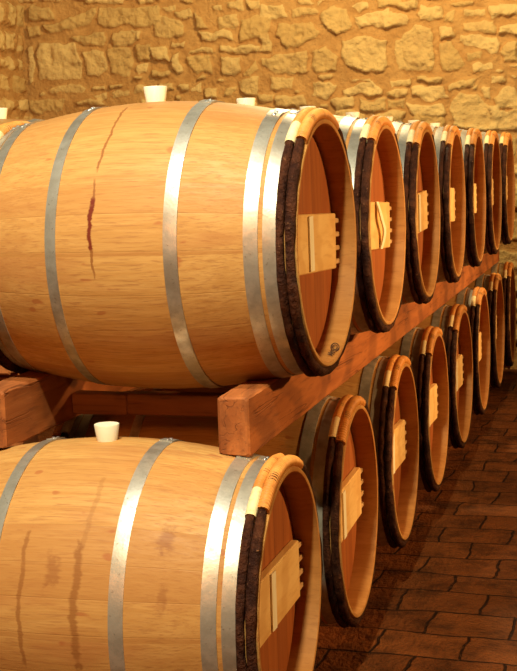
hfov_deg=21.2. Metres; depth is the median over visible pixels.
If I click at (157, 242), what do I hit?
barrel
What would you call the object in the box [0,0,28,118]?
wall
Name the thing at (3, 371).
timber beam
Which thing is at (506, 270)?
barrel
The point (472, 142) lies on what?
barrel
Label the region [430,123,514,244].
barrel
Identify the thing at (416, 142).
barrel
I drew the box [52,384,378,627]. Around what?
barrel
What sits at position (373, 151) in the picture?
barrel
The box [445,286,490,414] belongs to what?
barrel
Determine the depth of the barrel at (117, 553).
2.84 m
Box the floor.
[38,369,516,670]
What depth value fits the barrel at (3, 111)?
4.65 m
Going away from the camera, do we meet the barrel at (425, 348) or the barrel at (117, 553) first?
the barrel at (117, 553)
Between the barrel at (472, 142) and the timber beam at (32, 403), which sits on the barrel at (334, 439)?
the timber beam at (32, 403)
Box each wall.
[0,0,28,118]
[19,0,516,368]
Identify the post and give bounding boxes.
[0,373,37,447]
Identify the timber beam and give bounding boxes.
[0,365,14,374]
[0,370,137,447]
[217,251,498,456]
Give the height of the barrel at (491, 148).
0.738 m
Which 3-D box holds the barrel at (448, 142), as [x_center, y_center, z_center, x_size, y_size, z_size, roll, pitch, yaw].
[0.404,-0.539,5.604,0.828,0.738,0.692,0,7,14]
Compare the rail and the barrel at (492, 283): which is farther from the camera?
the barrel at (492, 283)
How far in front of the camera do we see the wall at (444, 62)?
9.13 m
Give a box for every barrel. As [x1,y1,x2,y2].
[0,86,357,388]
[0,108,42,124]
[0,421,322,670]
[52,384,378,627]
[236,98,406,334]
[299,106,440,304]
[329,354,419,547]
[346,112,465,282]
[379,326,448,491]
[387,116,485,266]
[408,120,501,254]
[416,304,472,448]
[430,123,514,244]
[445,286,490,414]
[467,273,504,387]
[484,262,515,366]
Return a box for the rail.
[72,390,224,416]
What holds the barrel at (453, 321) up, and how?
on the ground timber
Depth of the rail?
3.45 m
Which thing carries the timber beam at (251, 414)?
on the barrel at (453, 321)
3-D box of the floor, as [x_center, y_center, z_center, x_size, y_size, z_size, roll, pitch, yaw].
[-0.105,0.866,4.490,5.970,0.050,9.950,1,8,15]
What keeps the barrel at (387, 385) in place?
on the ground timber

